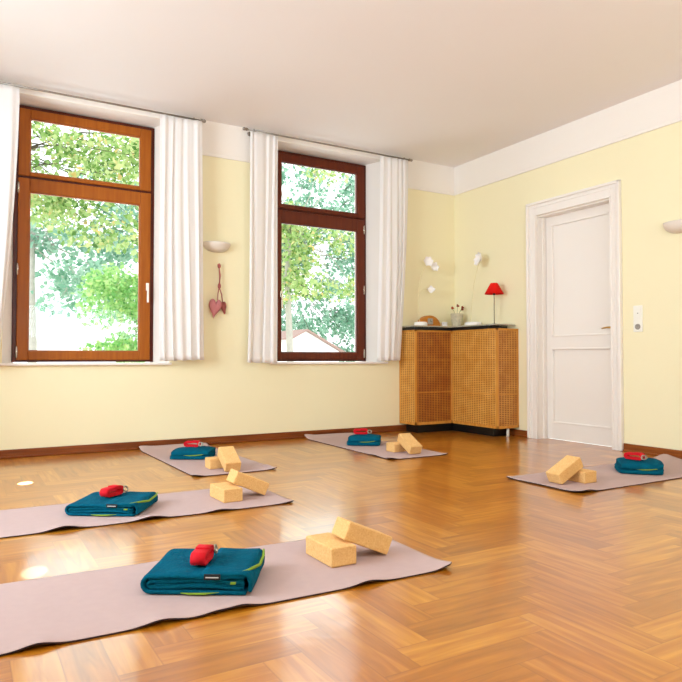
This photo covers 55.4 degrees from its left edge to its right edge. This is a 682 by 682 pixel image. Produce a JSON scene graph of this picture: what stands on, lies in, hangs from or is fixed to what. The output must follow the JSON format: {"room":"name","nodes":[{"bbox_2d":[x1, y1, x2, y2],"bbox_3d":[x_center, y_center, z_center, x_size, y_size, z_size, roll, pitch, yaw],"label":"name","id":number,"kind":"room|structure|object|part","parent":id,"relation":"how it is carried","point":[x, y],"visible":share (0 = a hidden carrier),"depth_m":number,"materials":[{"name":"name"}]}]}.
{"room":"exercise studio","nodes":[
{"label":"exercise studio","id":0,"kind":"room"},
{"bbox_2d":[0,93,454,449],"bbox_3d":[-1.690,-0.402,6.059,7.300,3.920,0.460,1,-2,-30],"label":"wall","id":1,"kind":"structure","parent":0,"point":[222,393],"depth_m":6.15,"materials":[{"name":"yellow paint"}]},
{"bbox_2d":[11,105,154,361],"bbox_3d":[-2.254,-0.906,5.766,1.173,2.183,0.122,1,-2,-30],"label":"window","id":2,"kind":"structure","parent":1,"relation":"in","point":[28,182],"depth_m":5.71,"materials":[{"name":"brown wood"}]},
{"bbox_3d":[-2.256,-0.604,5.761,1.105,1.543,0.063,1,-2,-30],"label":"sash","id":3,"kind":"part","parent":2,"relation":"part of","materials":[{"name":"brown wood"}]},
{"bbox_3d":[-2.256,-1.681,5.790,1.105,0.573,0.063,1,-2,-30],"label":"sash","id":4,"kind":"part","parent":2,"relation":"part of","materials":[{"name":"brown wood"}]},
{"bbox_3d":[-1.779,-0.444,5.980,0.026,0.180,0.035,1,-2,-30],"label":"handle","id":5,"kind":"part","parent":2,"relation":"part of","materials":[{"name":"white plastic"}]},
{"bbox_2d":[0,363,171,365],"bbox_3d":[-2.158,0.195,5.501,1.445,0.021,0.065,1,-2,-30],"label":"trim","id":6,"kind":"structure","parent":1,"relation":"attached to","point":[1,364],"depth_m":5.42,"materials":[{"name":"white paint"}]},
{"bbox_2d":[0,82,205,122],"bbox_3d":[-2.179,-2.025,5.466,2.123,0.044,0.128,1,-2,-30],"label":"curtain rod","id":7,"kind":"object","parent":1,"relation":"attached to","point":[4,83],"visible":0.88,"depth_m":5.49,"materials":[{"name":"silver metal"}]},
{"bbox_2d":[0,84,19,345],"bbox_3d":[-2.770,-0.927,5.014,0.500,2.184,0.047,1,-2,-27],"label":"curtain","id":8,"kind":"object","parent":7,"relation":"hanging from","point":[9,95],"visible":1,"depth_m":5.11,"materials":[{"name":"white fabric"}]},
{"bbox_2d":[159,114,203,360],"bbox_3d":[-1.416,-0.909,5.802,0.415,2.180,0.040,1,-2,-28],"label":"curtain","id":9,"kind":"object","parent":7,"relation":"hanging from","point":[181,322],"visible":1,"depth_m":5.80,"materials":[{"name":"white fabric"}]},
{"bbox_2d":[0,425,405,458],"bbox_3d":[-1.567,0.918,5.813,6.700,0.068,0.030,1,-2,-30],"label":"baseboard","id":10,"kind":"structure","parent":1,"relation":"attached to","point":[107,447],"depth_m":5.83,"materials":[{"name":"brown wood"}]},
{"bbox_2d":[203,241,230,252],"bbox_3d":[-1.144,-0.876,6.056,0.274,0.088,0.115,1,-2,-30],"label":"wall sconce","id":11,"kind":"object","parent":1,"relation":"attached to","point":[212,246],"visible":0.98,"depth_m":6.02,"materials":[{"name":"beige paint"}]},
{"bbox_2d":[209,263,225,318],"bbox_3d":[-1.145,-0.467,6.072,0.181,0.522,0.063,1,-2,-41],"label":"heart","id":12,"kind":"object","parent":1,"relation":"hanging from","point":[214,306],"visible":1,"depth_m":6.05,"materials":[{"name":"pink fabric"}]},
{"bbox_3d":[-1.131,-0.542,6.085,0.053,0.370,0.048,0,-2,-10],"label":"cord","id":13,"kind":"part","parent":12,"relation":"part of","materials":[{"name":"fabric"}]},
{"bbox_2d":[0,81,453,195],"bbox_3d":[-1.570,-1.901,5.892,6.700,0.331,0.016,1,-2,-30],"label":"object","id":14,"kind":"structure","parent":1,"relation":"attached to","point":[219,140],"depth_m":6.24,"materials":[{"name":"white paint"}]},
{"bbox_2d":[277,150,365,360],"bbox_3d":[-0.208,-0.875,6.957,1.114,2.183,0.122,1,-2,-30],"label":"window","id":15,"kind":"structure","parent":1,"relation":"in","point":[355,222],"depth_m":7.02,"materials":[{"name":"brown wood"}]},
{"bbox_3d":[-0.607,-0.426,6.662,0.026,0.180,0.035,1,-2,-30],"label":"handle","id":16,"kind":"part","parent":15,"relation":"part of","materials":[{"name":"silver metal"}]},
{"bbox_3d":[-0.210,-0.573,6.953,1.046,1.543,0.063,1,-2,-30],"label":"sash","id":17,"kind":"part","parent":15,"relation":"part of","materials":[{"name":"red wood"}]},
{"bbox_3d":[-0.210,-1.650,6.981,1.046,0.573,0.063,1,-2,-30],"label":"sash","id":18,"kind":"part","parent":15,"relation":"part of","materials":[{"name":"red wood"}]},
{"bbox_2d":[243,127,412,161],"bbox_3d":[-0.097,-1.993,6.679,1.983,0.044,0.128,1,-2,-30],"label":"curtain rod","id":19,"kind":"object","parent":1,"relation":"attached to","point":[244,128],"visible":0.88,"depth_m":6.55,"materials":[{"name":"silver metal"}]},
{"bbox_2d":[247,131,277,362],"bbox_3d":[-0.746,-0.887,6.198,0.314,2.203,0.050,1,-2,-30],"label":"curtain","id":20,"kind":"object","parent":19,"relation":"hanging from","point":[263,278],"visible":1,"depth_m":6.20,"materials":[{"name":"white fabric"}]},
{"bbox_2d":[377,156,407,360],"bbox_3d":[0.560,-0.875,6.952,0.396,2.187,0.055,1,-2,-30],"label":"curtain","id":21,"kind":"object","parent":19,"relation":"hanging from","point":[393,171],"visible":1,"depth_m":6.94,"materials":[{"name":"white fabric"}]},
{"bbox_2d":[269,362,387,363],"bbox_3d":[-0.104,0.226,6.698,1.390,0.021,0.065,1,-2,-30],"label":"trim","id":22,"kind":"structure","parent":1,"relation":"attached to","point":[277,362],"depth_m":6.66,"materials":[{"name":"white paint"}]},
{"bbox_2d":[0,430,681,681],"bbox_3d":[0.544,0.936,2.313,6.825,0.150,8.200,1,-2,-30],"label":"floor","id":23,"kind":"structure","parent":0,"point":[541,583],"depth_m":2.54,"materials":[{"name":"brown wood"}]},
{"bbox_2d":[0,486,293,538],"bbox_3d":[-1.160,0.877,3.407,1.750,0.023,0.585,1,-2,-30],"label":"yoga mat","id":24,"kind":"object","parent":23,"relation":"on","point":[17,522],"visible":0.73,"depth_m":3.34,"materials":[{"name":"plastic"}]},
{"bbox_2d":[65,491,157,515],"bbox_3d":[-1.190,0.848,3.405,0.386,0.068,0.319,0,-1,3],"label":"folded blanket","id":25,"kind":"object","parent":24,"relation":"on","point":[129,503],"visible":0.95,"depth_m":3.27,"materials":[{"name":"green fabric"}]},
{"bbox_2d":[99,485,127,496],"bbox_3d":[-1.203,0.794,3.455,0.060,0.049,0.162,-1,-2,22],"label":"strap","id":26,"kind":"object","parent":25,"relation":"on","point":[112,490],"visible":1,"depth_m":3.43,"materials":[{"name":"red fabric"}]},
{"bbox_2d":[210,482,242,502],"bbox_3d":[-0.650,0.853,3.671,0.112,0.073,0.217,1,-2,-32],"label":"block","id":27,"kind":"object","parent":24,"relation":"on","point":[225,492],"visible":1,"depth_m":3.60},
{"bbox_2d":[226,469,268,494],"bbox_3d":[-0.537,0.813,3.750,0.224,0.153,0.112,1,-2,-31],"label":"block","id":28,"kind":"object","parent":24,"relation":"on","point":[236,477],"visible":1,"depth_m":3.70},
{"bbox_2d":[139,443,276,475],"bbox_3d":[-1.109,0.917,5.157,0.610,0.035,1.530,1,-2,-31],"label":"yoga mat","id":29,"kind":"object","parent":23,"relation":"on","point":[162,453],"visible":0.62,"depth_m":4.89,"materials":[{"name":"plastic"}]},
{"bbox_2d":[170,446,215,459],"bbox_3d":[-1.185,0.888,5.203,0.335,0.082,0.286,0,-1,1],"label":"folded blanket","id":30,"kind":"object","parent":29,"relation":"on","point":[200,452],"visible":0.95,"depth_m":5.08,"materials":[{"name":"green fabric"}]},
{"bbox_2d":[184,440,203,446],"bbox_3d":[-1.181,0.826,5.229,0.162,0.049,0.060,0,-1,4],"label":"strap","id":31,"kind":"object","parent":30,"relation":"on","point":[198,442],"visible":1,"depth_m":5.21,"materials":[{"name":"red fabric"}]},
{"bbox_2d":[205,456,222,468],"bbox_3d":[-0.868,0.881,4.730,0.217,0.073,0.112,1,-2,-30],"label":"block","id":32,"kind":"object","parent":29,"relation":"on","point":[210,462],"visible":0.5,"depth_m":4.66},
{"bbox_2d":[217,446,240,471],"bbox_3d":[-0.794,0.835,4.614,0.112,0.153,0.224,1,-2,-26],"label":"block","id":33,"kind":"object","parent":29,"relation":"on","point":[228,457],"visible":0.98,"depth_m":4.56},
{"bbox_2d":[0,539,451,655],"bbox_3d":[-0.486,0.849,2.320,1.750,0.022,0.615,1,-2,-28],"label":"yoga mat","id":34,"kind":"object","parent":23,"relation":"on","point":[74,607],"visible":0.76,"depth_m":2.19,"materials":[{"name":"plastic"}]},
{"bbox_2d":[140,548,264,594],"bbox_3d":[-0.477,0.815,2.317,0.387,0.078,0.307,0,-1,2],"label":"folded blanket","id":35,"kind":"object","parent":34,"relation":"on","point":[231,571],"visible":0.98,"depth_m":2.19,"materials":[{"name":"green fabric"}]},
{"bbox_2d":[190,544,217,565],"bbox_3d":[-0.483,0.754,2.309,0.060,0.049,0.162,0,-1,4],"label":"strap","id":36,"kind":"object","parent":35,"relation":"on","point":[202,554],"visible":1,"depth_m":2.26,"materials":[{"name":"red fabric"}]},
{"bbox_2d":[306,532,355,567],"bbox_3d":[-0.042,0.825,2.573,0.112,0.073,0.217,1,-2,-30],"label":"block","id":37,"kind":"object","parent":34,"relation":"on","point":[329,549],"visible":0.98,"depth_m":2.50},
{"bbox_2d":[332,516,391,553],"bbox_3d":[0.085,0.785,2.625,0.224,0.150,0.112,1,-2,-28],"label":"block","id":38,"kind":"object","parent":34,"relation":"on","point":[347,530],"visible":1,"depth_m":2.58,"materials":[{"name":"beige wood"}]},
{"bbox_2d":[304,433,447,458],"bbox_3d":[0.258,0.933,5.909,0.575,0.041,1.570,1,-2,-29],"label":"yoga mat","id":39,"kind":"object","parent":23,"relation":"on","point":[340,440],"visible":0.65,"depth_m":5.70,"materials":[{"name":"plastic"}]},
{"bbox_2d":[347,434,380,445],"bbox_3d":[0.211,0.904,5.983,0.314,0.091,0.264,0,-2,6],"label":"folded blanket","id":40,"kind":"object","parent":39,"relation":"on","point":[357,439],"visible":1,"depth_m":5.87,"materials":[{"name":"green fabric"}]},
{"bbox_2d":[353,428,371,433],"bbox_3d":[0.200,0.836,6.012,0.172,0.051,0.060,0,-1,0],"label":"strap","id":41,"kind":"object","parent":40,"relation":"on","point":[361,429],"visible":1,"depth_m":5.99,"materials":[{"name":"red fabric"}]},
{"bbox_2d":[386,442,405,452],"bbox_3d":[0.505,0.903,5.559,0.217,0.073,0.112,1,-2,-34],"label":"block","id":42,"kind":"object","parent":39,"relation":"on","point":[394,447],"visible":0.5,"depth_m":5.49,"materials":[{"name":"beige wood"}]},
{"bbox_2d":[397,433,421,453],"bbox_3d":[0.575,0.857,5.440,0.112,0.152,0.224,1,-2,-26],"label":"block","id":43,"kind":"object","parent":39,"relation":"on","point":[408,442],"visible":1,"depth_m":5.39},
{"bbox_2d":[399,328,518,436],"bbox_3d":[1.230,0.430,6.893,0.788,1.100,0.998,1,-2,-30],"label":"base cabinet","id":44,"kind":"object","parent":23,"relation":"on","point":[467,381],"visible":0.97,"depth_m":6.92,"materials":[{"name":"wicker"}]},
{"bbox_3d":[0.719,0.389,7.007,0.018,1.012,0.288,1,-2,-30],"label":"panel frame","id":45,"kind":"part","parent":44,"relation":"part of","materials":[{"name":"brown wood"}]},
{"bbox_3d":[0.718,0.384,7.006,0.009,0.962,0.264,1,-2,-30],"label":"cane panel","id":46,"kind":"part","parent":44,"relation":"part of","materials":[{"name":"brown wicker"}]},
{"bbox_3d":[1.003,0.389,7.016,0.481,1.012,0.018,1,-2,-30],"label":"panel frame","id":47,"kind":"part","parent":44,"relation":"part of","materials":[{"name":"brown wood"}]},
{"bbox_3d":[1.004,0.384,7.015,0.457,0.962,0.009,1,-2,-30],"label":"cane panel","id":48,"kind":"part","parent":44,"relation":"part of","materials":[{"name":"brown wicker"}]},
{"bbox_2d":[402,324,514,330],"bbox_3d":[1.215,-0.143,6.904,0.787,0.046,0.957,1,-2,-30],"label":"countertop","id":49,"kind":"structure","parent":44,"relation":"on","point":[481,326],"depth_m":6.91,"materials":[{"name":"black stone"}]},
{"bbox_2d":[414,256,438,325],"bbox_3d":[0.933,-0.550,7.151,0.144,0.780,0.383,-1,-2,35],"label":"flower","id":50,"kind":"object","parent":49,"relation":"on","point":[428,261],"visible":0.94,"depth_m":7.22,"materials":[{"name":"white plant"}]},
{"bbox_3d":[0.918,-0.536,7.183,0.048,0.695,0.225,-1,-2,41],"label":"stem","id":51,"kind":"part","parent":50,"relation":"part of","materials":[{"name":"gold metal"}]},
{"bbox_2d":[418,315,439,325],"bbox_3d":[0.977,-0.220,7.234,0.290,0.125,0.068,1,-2,-30],"label":"clock","id":52,"kind":"object","parent":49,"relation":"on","point":[431,320],"visible":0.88,"depth_m":7.21,"materials":[{"name":"brown wood"}]},
{"bbox_2d":[451,304,463,325],"bbox_3d":[1.308,-0.285,7.293,0.154,0.257,0.160,0,-1,4],"label":"flower pot","id":53,"kind":"object","parent":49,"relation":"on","point":[456,318],"visible":0.95,"depth_m":7.25,"materials":[{"name":"yellow ceramic"}]},
{"bbox_3d":[1.303,-0.231,7.301,0.142,0.150,0.142,1,-2,-30],"label":"pot","id":54,"kind":"part","parent":53,"relation":"part of","materials":[{"name":"beige ceramic"}]},
{"bbox_2d":[465,252,481,324],"bbox_3d":[1.455,-0.560,7.060,0.228,0.795,0.182,-1,-2,34],"label":"flower","id":55,"kind":"object","parent":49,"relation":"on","point":[478,256],"visible":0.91,"depth_m":7.04,"materials":[{"name":"white plant"}]},
{"bbox_3d":[1.467,-0.534,7.076,0.028,0.684,0.144,1,-2,-45],"label":"stem","id":56,"kind":"part","parent":55,"relation":"part of","materials":[{"name":"gold metal"}]},
{"bbox_2d":[485,283,503,323],"bbox_3d":[1.603,-0.388,6.803,0.200,0.438,0.200,1,-2,-30],"label":"table lamp","id":57,"kind":"object","parent":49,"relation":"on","point":[494,289],"visible":0.89,"depth_m":6.77,"materials":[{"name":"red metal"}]},
{"bbox_3d":[1.603,-0.549,6.807,0.200,0.116,0.200,1,-2,-30],"label":"lamp shade","id":58,"kind":"part","parent":57,"relation":"part of","materials":[{"name":"red fabric"}]},
{"bbox_3d":[1.398,0.385,6.835,0.018,1.012,0.691,1,-2,-30],"label":"panel frame","id":59,"kind":"part","parent":44,"relation":"part of","materials":[{"name":"brown wood"}]},
{"bbox_3d":[1.397,0.380,6.835,0.009,0.962,0.667,1,-2,-30],"label":"cane panel","id":60,"kind":"part","parent":44,"relation":"part of","materials":[{"name":"brown wicker"}]},
{"bbox_3d":[1.693,0.378,6.597,0.288,1.012,0.018,1,-2,-30],"label":"panel frame","id":61,"kind":"part","parent":44,"relation":"part of","materials":[{"name":"brown wood"}]},
{"bbox_3d":[1.694,0.373,6.596,0.264,0.962,0.009,1,-2,-30],"label":"cane panel","id":62,"kind":"part","parent":44,"relation":"part of","materials":[{"name":"brown wicker"}]},
{"bbox_2d":[507,454,681,491],"bbox_3d":[1.997,0.901,4.513,1.740,0.032,0.600,1,-2,-30],"label":"yoga mat","id":63,"kind":"object","parent":23,"relation":"on","point":[608,477],"visible":0.7,"depth_m":4.29,"materials":[{"name":"plastic"}]},
{"bbox_2d":[546,455,582,483],"bbox_3d":[1.428,0.821,4.151,0.223,0.158,0.112,1,-2,-28],"label":"block","id":64,"kind":"object","parent":63,"relation":"on","point":[568,466],"visible":1,"depth_m":4.12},
{"bbox_2d":[568,468,596,483],"bbox_3d":[1.533,0.868,4.220,0.112,0.073,0.217,1,-2,-30],"label":"block","id":65,"kind":"object","parent":63,"relation":"on","point":[584,476],"visible":0.56,"depth_m":4.13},
{"bbox_2d":[614,457,663,474],"bbox_3d":[2.091,0.868,4.569,0.300,0.090,0.336,0,-2,17],"label":"folded blanket","id":66,"kind":"object","parent":63,"relation":"on","point":[650,466],"visible":0.97,"depth_m":4.44,"materials":[{"name":"green fabric"}]},
{"bbox_2d":[624,452,646,459],"bbox_3d":[2.053,0.800,4.514,0.060,0.049,0.162,1,-2,-42],"label":"strap","id":67,"kind":"object","parent":66,"relation":"on","point":[643,456],"visible":1,"depth_m":4.51,"materials":[{"name":"red fabric"}]},
{"bbox_2d":[0,0,681,166],"bbox_3d":[0.425,-2.256,2.477,7.300,0.200,8.860,1,-2,-30],"label":"ceiling","id":68,"kind":"structure","parent":0,"point":[451,83],"depth_m":4.85,"materials":[{"name":"paint"}]},
{"bbox_2d":[454,121,681,449],"bbox_3d":[3.514,-0.604,4.084,0.300,3.020,8.200,1,-2,-30],"label":"wall","id":69,"kind":"structure","parent":0,"point":[490,220],"depth_m":5.57,"materials":[{"name":"yellow paint"}]},
{"bbox_2d":[454,79,681,195],"bbox_3d":[3.380,-1.950,4.036,0.016,0.331,8.192,1,-2,-30],"label":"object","id":70,"kind":"structure","parent":69,"relation":"attached to","point":[661,107],"depth_m":6.04,"materials":[{"name":"white paint"}]},
{"bbox_2d":[526,179,623,450],"bbox_3d":[2.228,-0.241,6.104,0.200,2.400,1.400,1,-2,-30],"label":"door","id":71,"kind":"structure","parent":69,"relation":"in","point":[574,290],"depth_m":6.18,"materials":[{"name":"paint"}]},
{"bbox_2d":[509,428,681,458],"bbox_3d":[3.379,0.869,3.950,0.030,0.068,8.169,1,-2,-30],"label":"baseboard","id":72,"kind":"structure","parent":69,"relation":"attached to","point":[648,450],"depth_m":5.41,"materials":[{"name":"brown wood"}]},
{"bbox_2d":[633,305,642,331],"bbox_3d":[2.510,-0.189,5.480,0.018,0.220,0.087,1,-2,-30],"label":"switch plate","id":73,"kind":"object","parent":69,"relation":"attached to","point":[637,310],"visible":1,"depth_m":5.47,"materials":[{"name":"white plastic"}]},
{"bbox_2d":[663,219,681,233],"bbox_3d":[2.659,-0.904,5.147,0.115,0.088,0.274,1,-2,-30],"label":"wall sconce","id":74,"kind":"object","parent":69,"relation":"attached to","point":[675,226],"visible":1,"depth_m":5.14,"materials":[{"name":"beige paint"}]},
{"label":"outside","id":75,"kind":"structure","parent":0,"visible":0},
{"bbox_3d":[-12.846,2.949,51.650,100.000,0.200,89.400,1,-2,-30],"label":"ground","id":76,"kind":"structure","parent":75,"visible":0},
{"bbox_2d":[27,160,138,362],"bbox_3d":[-8.508,-1.805,19.999,6.566,7.657,4.696,1,-2,-30],"label":"tree","id":77,"kind":"object","parent":76,"relation":"on","point":[62,283],"visible":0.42,"depth_m":18.92,"materials":[{"name":"green plant"}]},
{"bbox_2d":[30,121,138,261],"bbox_3d":[-4.431,-1.250,11.224,4.075,6.088,3.262,1,-2,-30],"label":"tree","id":78,"kind":"object","parent":76,"relation":"on","point":[54,207],"visible":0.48,"depth_m":10.70,"materials":[{"name":"green plant"}]},
{"bbox_2d":[70,262,137,362],"bbox_3d":[-3.322,0.281,10.290,1.852,2.980,1.451,1,-2,-30],"label":"shrub","id":79,"kind":"object","parent":76,"relation":"on","point":[106,287],"visible":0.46,"depth_m":9.90,"materials":[{"name":"green plant"}]},
{"bbox_2d":[277,329,344,361],"bbox_3d":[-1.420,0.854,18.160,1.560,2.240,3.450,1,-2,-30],"label":"house","id":80,"kind":"structure","parent":76,"relation":"on","point":[304,340],"depth_m":16.76,"materials":[{"name":"white paint"}]},
{"bbox_2d":[281,164,354,361],"bbox_3d":[-1.020,-2.433,24.271,7.908,9.136,3.992,1,-2,-30],"label":"tree","id":81,"kind":"object","parent":76,"relation":"on","point":[347,321],"visible":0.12,"depth_m":24.04,"materials":[{"name":"green leaf"},{"name":"bark"}]},
{"bbox_2d":[281,163,354,361],"bbox_3d":[-0.596,-0.967,12.311,2.262,5.579,1.911,1,-2,-30],"label":"tree","id":82,"kind":"object","parent":76,"relation":"on","point":[291,238],"visible":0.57,"depth_m":11.95,"materials":[{"name":"green plant"}]}
]}

